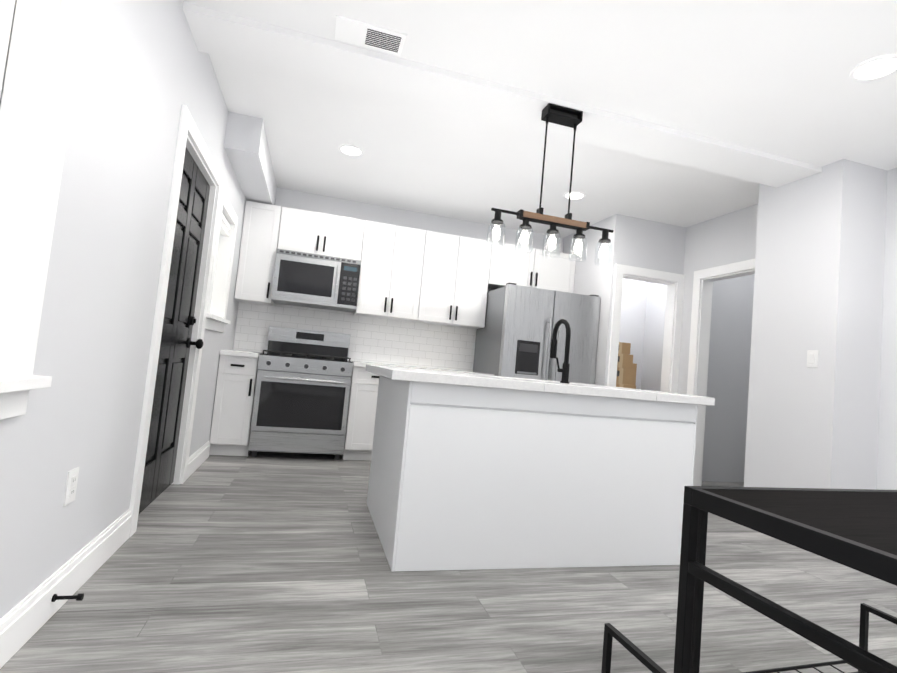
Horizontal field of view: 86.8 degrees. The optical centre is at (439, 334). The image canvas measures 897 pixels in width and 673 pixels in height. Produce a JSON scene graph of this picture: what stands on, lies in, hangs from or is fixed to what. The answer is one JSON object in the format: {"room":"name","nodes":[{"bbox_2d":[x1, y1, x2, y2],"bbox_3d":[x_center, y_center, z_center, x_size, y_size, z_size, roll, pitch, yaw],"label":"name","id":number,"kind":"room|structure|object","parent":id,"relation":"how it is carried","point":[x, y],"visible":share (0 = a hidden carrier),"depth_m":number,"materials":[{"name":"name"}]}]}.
{"room":"kitchen","nodes":[
{"label":"kitchen","id":0,"kind":"room"},
{"bbox_2d":[224,111,276,204],"bbox_3d":[-1.623,-1.443,4.179,0.236,0.268,1.500,6,-4,-15],"label":"soffit","id":1,"kind":"structure","parent":0,"point":[246,147],"depth_m":3.63,"materials":[{"name":"paint"}]},
{"bbox_2d":[0,0,754,668],"bbox_3d":[1.203,0.077,1.681,4.907,2.198,7.680,6,-4,-15],"label":"trim","id":2,"kind":"structure","parent":0,"point":[40,80],"depth_m":1.38,"materials":[{"name":"white wood"}]},
{"bbox_2d":[0,451,896,672],"bbox_3d":[1.395,1.266,2.248,6.400,0.060,9.040,6,-4,-15],"label":"floor","id":3,"kind":"structure","parent":0,"point":[269,562],"depth_m":1.95,"materials":[{"name":"grey wood"}]},
{"bbox_2d":[209,354,257,455],"bbox_3d":[-1.875,0.633,4.440,0.312,0.872,0.706,6,-4,-15],"label":"base cabinet","id":4,"kind":"object","parent":3,"relation":"on","point":[233,404],"depth_m":4.11,"materials":[{"name":"white wood"}]},
{"bbox_2d":[221,350,259,357],"bbox_3d":[-1.829,0.178,4.456,0.312,0.042,0.731,6,-4,-15],"label":"countertop","id":5,"kind":"structure","parent":4,"relation":"on","point":[236,354],"depth_m":4.12,"materials":[{"name":"white stone"}]},
{"bbox_2d":[248,326,352,459],"bbox_3d":[-1.299,0.533,4.548,0.817,1.190,0.801,6,-4,-15],"label":"range","id":6,"kind":"object","parent":3,"relation":"on","point":[302,392],"visible":1,"depth_m":4.24,"materials":[{"name":"silver metal"}]},
{"bbox_2d":[342,366,379,460],"bbox_3d":[-0.708,0.760,4.750,0.460,0.872,0.706,6,-4,-15],"label":"base cabinet","id":7,"kind":"object","parent":3,"relation":"on","point":[359,435],"depth_m":4.39,"materials":[{"name":"white wood"}]},
{"bbox_2d":[353,362,492,374],"bbox_3d":[-0.218,0.354,4.885,1.386,0.042,0.731,6,-4,-15],"label":"countertop","id":8,"kind":"structure","parent":7,"relation":"on","point":[354,363],"depth_m":4.53,"materials":[{"name":"white stone"}]},
{"bbox_2d":[367,375,697,571],"bbox_3d":[0.476,0.753,2.894,1.640,0.872,1.021,6,-4,-15],"label":"kitchen island","id":9,"kind":"object","parent":3,"relation":"on","point":[469,471],"depth_m":2.38,"materials":[{"name":"white paint"}]},
{"bbox_2d":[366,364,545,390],"bbox_3d":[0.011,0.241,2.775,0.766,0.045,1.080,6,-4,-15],"label":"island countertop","id":10,"kind":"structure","parent":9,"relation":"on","point":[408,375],"depth_m":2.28,"materials":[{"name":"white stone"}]},
{"bbox_2d":[502,376,657,402],"bbox_3d":[0.696,0.316,2.958,0.660,0.045,1.080,6,-4,-15],"label":"island countertop","id":11,"kind":"structure","parent":9,"relation":"on","point":[555,388],"depth_m":2.46,"materials":[{"name":"white stone"}]},
{"bbox_2d":[550,319,570,382],"bbox_3d":[0.736,0.101,2.965,0.098,0.390,0.218,6,-4,-15],"label":"faucet","id":12,"kind":"object","parent":11,"relation":"on","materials":[{"name":"black metal"}]},
{"bbox_2d":[594,384,714,405],"bbox_3d":[1.197,0.370,3.091,0.382,0.045,1.080,6,-4,-15],"label":"island countertop","id":13,"kind":"structure","parent":9,"relation":"on","point":[663,397],"depth_m":2.58,"materials":[{"name":"white stone"}]},
{"bbox_2d":[473,283,600,383],"bbox_3d":[0.986,0.459,5.072,1.026,1.821,0.897,6,-4,-15],"label":"refrigerator","id":14,"kind":"object","parent":3,"relation":"on","point":[514,336],"visible":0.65,"depth_m":4.74,"materials":[{"name":"silver metal"}]},
{"bbox_2d":[626,363,636,384],"bbox_3d":[2.085,0.922,5.780,0.540,1.190,0.153,6,-4,-15],"label":"flat cardboard box","id":15,"kind":"object","parent":3,"relation":"on","point":[634,366],"visible":0.06,"depth_m":5.80,"materials":[{"name":"beige cardboard"}]},
{"bbox_2d":[601,486,896,672],"bbox_3d":[1.072,0.751,0.998,1.120,0.750,0.927,6,-4,-16],"label":"console table","id":16,"kind":"object","parent":3,"relation":"on","point":[855,529],"visible":1,"depth_m":0.92,"materials":[{"name":"black metal"}]},
{"bbox_3d":[1.816,1.359,5.125,0.420,0.188,0.381,6,-4,-15],"label":"cardboard box","id":17,"kind":"object","parent":3,"relation":"on","visible":0},
{"bbox_3d":[1.816,1.149,5.133,0.380,0.228,0.381,6,-4,-15],"label":"cardboard box","id":18,"kind":"object","parent":17,"relation":"on","visible":0},
{"bbox_3d":[1.848,0.906,5.151,0.400,0.258,0.381,6,-4,-15],"label":"cardboard box","id":19,"kind":"object","parent":18,"relation":"on","visible":0},
{"bbox_2d":[616,384,635,388],"bbox_3d":[1.852,0.651,5.162,0.360,0.248,0.381,6,-4,-15],"label":"cardboard box","id":20,"kind":"object","parent":19,"relation":"on","point":[626,386],"visible":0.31,"depth_m":5.00,"materials":[{"name":"beige cardboard"}]},
{"bbox_2d":[616,368,634,384],"bbox_3d":[1.857,0.440,5.171,0.330,0.168,0.381,6,-4,-15],"label":"cardboard box","id":21,"kind":"object","parent":20,"relation":"on","point":[625,375],"visible":0.52,"depth_m":5.00,"materials":[{"name":"beige cardboard"}]},
{"bbox_2d":[617,353,632,368],"bbox_3d":[1.857,0.280,5.177,0.300,0.148,0.381,6,-4,-15],"label":"cardboard box","id":22,"kind":"object","parent":21,"relation":"on","point":[625,360],"visible":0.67,"depth_m":5.01,"materials":[{"name":"beige cardboard"}]},
{"bbox_2d":[618,342,630,353],"bbox_3d":[1.850,0.143,5.180,0.260,0.118,0.381,6,-4,-15],"label":"cardboard box","id":23,"kind":"object","parent":22,"relation":"on","point":[623,348],"visible":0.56,"depth_m":5.01,"materials":[{"name":"beige cardboard"}]},
{"bbox_2d":[0,0,896,617],"bbox_3d":[1.674,-0.144,1.817,6.178,2.740,7.960,6,-4,-15],"label":"wall","id":24,"kind":"structure","parent":0,"point":[820,248],"depth_m":3.10,"materials":[{"name":"paint"}]},
{"bbox_2d":[0,0,15,97],"bbox_3d":[-1.099,-0.573,0.778,0.306,1.405,1.090,6,-4,-15],"label":"living room window","id":25,"kind":"structure","parent":24,"relation":"in","point":[7,7],"depth_m":1.25,"materials":[{"name":"white"}]},
{"bbox_2d":[51,593,83,601],"bbox_3d":[-1.252,0.886,1.599,0.085,0.023,0.024,6,-4,-15],"label":"doorstop","id":26,"kind":"object","parent":24,"relation":"attached to","point":[77,597],"visible":1,"depth_m":1.60,"materials":[{"name":"black metal"}]},
{"bbox_2d":[63,467,78,505],"bbox_3d":[-1.285,0.529,1.659,0.010,0.116,0.072,6,-4,-15],"label":"outlet","id":27,"kind":"object","parent":24,"relation":"attached to","point":[71,486],"visible":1,"depth_m":1.65,"materials":[{"name":"white plastic"}]},
{"bbox_2d":[138,148,209,514],"bbox_3d":[-1.553,-0.035,2.829,0.134,2.035,0.861,6,-4,-15],"label":"entry door","id":28,"kind":"structure","parent":24,"relation":"in","point":[179,320],"depth_m":2.87,"materials":[{"name":"black paint"}]},
{"bbox_2d":[220,213,230,236],"bbox_3d":[-1.883,-0.574,3.723,0.306,0.940,0.720,6,-4,-15],"label":"kitchen window","id":29,"kind":"structure","parent":24,"relation":"in","point":[225,227],"depth_m":3.86,"materials":[{"name":"white"}]},
{"bbox_2d":[234,201,281,305],"bbox_3d":[-1.783,-0.792,4.715,0.330,0.956,0.326,6,-4,-15],"label":"upper cabinet","id":30,"kind":"object","parent":24,"relation":"attached to","point":[262,224],"depth_m":4.56,"materials":[{"name":"white wood"}]},
{"bbox_2d":[278,207,365,260],"bbox_3d":[-1.210,-0.993,4.878,0.808,0.430,0.326,6,-4,-15],"label":"upper cabinet","id":31,"kind":"object","parent":24,"relation":"attached to","point":[305,231],"depth_m":4.72,"materials":[{"name":"white wood"}]},
{"bbox_2d":[271,249,360,311],"bbox_3d":[-1.236,-0.532,4.786,0.802,0.488,0.455,6,-4,-15],"label":"microwave","id":32,"kind":"object","parent":31,"relation":"attached to","point":[304,279],"visible":1,"depth_m":4.61,"materials":[{"name":"silver metal"}]},
{"bbox_2d":[233,302,476,370],"bbox_3d":[-0.818,0.031,5.116,2.565,0.514,0.003,6,-4,-15],"label":"tile backsplash","id":33,"kind":"structure","parent":24,"relation":"attached to","point":[385,341],"depth_m":5.14,"materials":[{"name":"white tile"}]},
{"bbox_2d":[353,220,433,322],"bbox_3d":[-0.506,-0.653,5.055,0.704,0.956,0.326,6,-4,-15],"label":"upper cabinet","id":34,"kind":"object","parent":24,"relation":"attached to","point":[408,274],"depth_m":4.90,"materials":[{"name":"white wood"}]},
{"bbox_2d":[422,232,493,328],"bbox_3d":[0.103,-0.587,5.217,0.806,0.956,0.326,6,-4,-15],"label":"upper cabinet","id":35,"kind":"object","parent":24,"relation":"attached to","point":[456,296],"depth_m":5.08,"materials":[{"name":"white wood"}]},
{"bbox_2d":[490,242,575,292],"bbox_3d":[1.012,-0.731,5.468,1.036,0.470,0.326,6,-4,-15],"label":"upper cabinet","id":36,"kind":"object","parent":24,"relation":"attached to","point":[532,268],"depth_m":5.31,"materials":[{"name":"white wood"}]},
{"bbox_2d":[807,350,818,367],"bbox_3d":[2.523,0.163,3.211,0.010,0.116,0.072,6,-4,-15],"label":"light switch","id":37,"kind":"object","parent":24,"relation":"attached to","point":[812,358],"visible":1,"depth_m":3.21,"materials":[{"name":"white plastic"}]},
{"bbox_2d":[183,0,896,236],"bbox_3d":[1.641,-1.400,2.415,6.400,0.174,9.040,6,-4,-15],"label":"ceiling","id":38,"kind":"structure","parent":0,"point":[770,76],"depth_m":2.75,"materials":[{"name":"paint"}]},
{"bbox_2d":[339,144,362,155],"bbox_3d":[-0.724,-1.508,3.885,0.200,0.010,0.200,6,-4,-15],"label":"recessed light","id":39,"kind":"object","parent":38,"relation":"in","point":[350,150],"visible":1,"depth_m":3.87,"materials":[{"name":"white"}]},
{"bbox_2d":[335,15,406,55],"bbox_3d":[-0.348,-1.493,2.379,0.340,0.009,0.170,6,-4,-15],"label":"ceiling vent","id":40,"kind":"object","parent":38,"relation":"in","point":[363,34],"visible":1,"depth_m":2.37,"materials":[{"name":"white metal"}]},
{"bbox_2d":[183,2,821,187],"bbox_3d":[0.671,-1.352,2.934,4.028,0.035,0.330,6,-4,-15],"label":"ceiling beam","id":41,"kind":"structure","parent":38,"relation":"attached to","point":[231,36],"depth_m":2.75,"materials":[{"name":"paint"}]},
{"bbox_2d":[486,103,613,265],"bbox_3d":[0.692,-0.898,2.803,0.804,0.880,0.102,6,-4,-15],"label":"pendant light","id":42,"kind":"object","parent":41,"relation":"hanging from","point":[561,115],"visible":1,"depth_m":2.79,"materials":[{"name":"black metal"}]},
{"bbox_2d":[563,191,585,199],"bbox_3d":[1.254,-1.293,4.411,0.200,0.010,0.200,6,-4,-15],"label":"recessed light","id":43,"kind":"object","parent":38,"relation":"in","point":[575,195],"visible":0.92,"depth_m":4.39,"materials":[{"name":"white"}]},
{"bbox_2d":[849,54,896,80],"bbox_3d":[2.094,-1.274,2.274,0.200,0.010,0.200,6,-4,-15],"label":"recessed light","id":44,"kind":"object","parent":38,"relation":"in","point":[878,67],"visible":1,"depth_m":2.27,"materials":[{"name":"white"}]}
]}

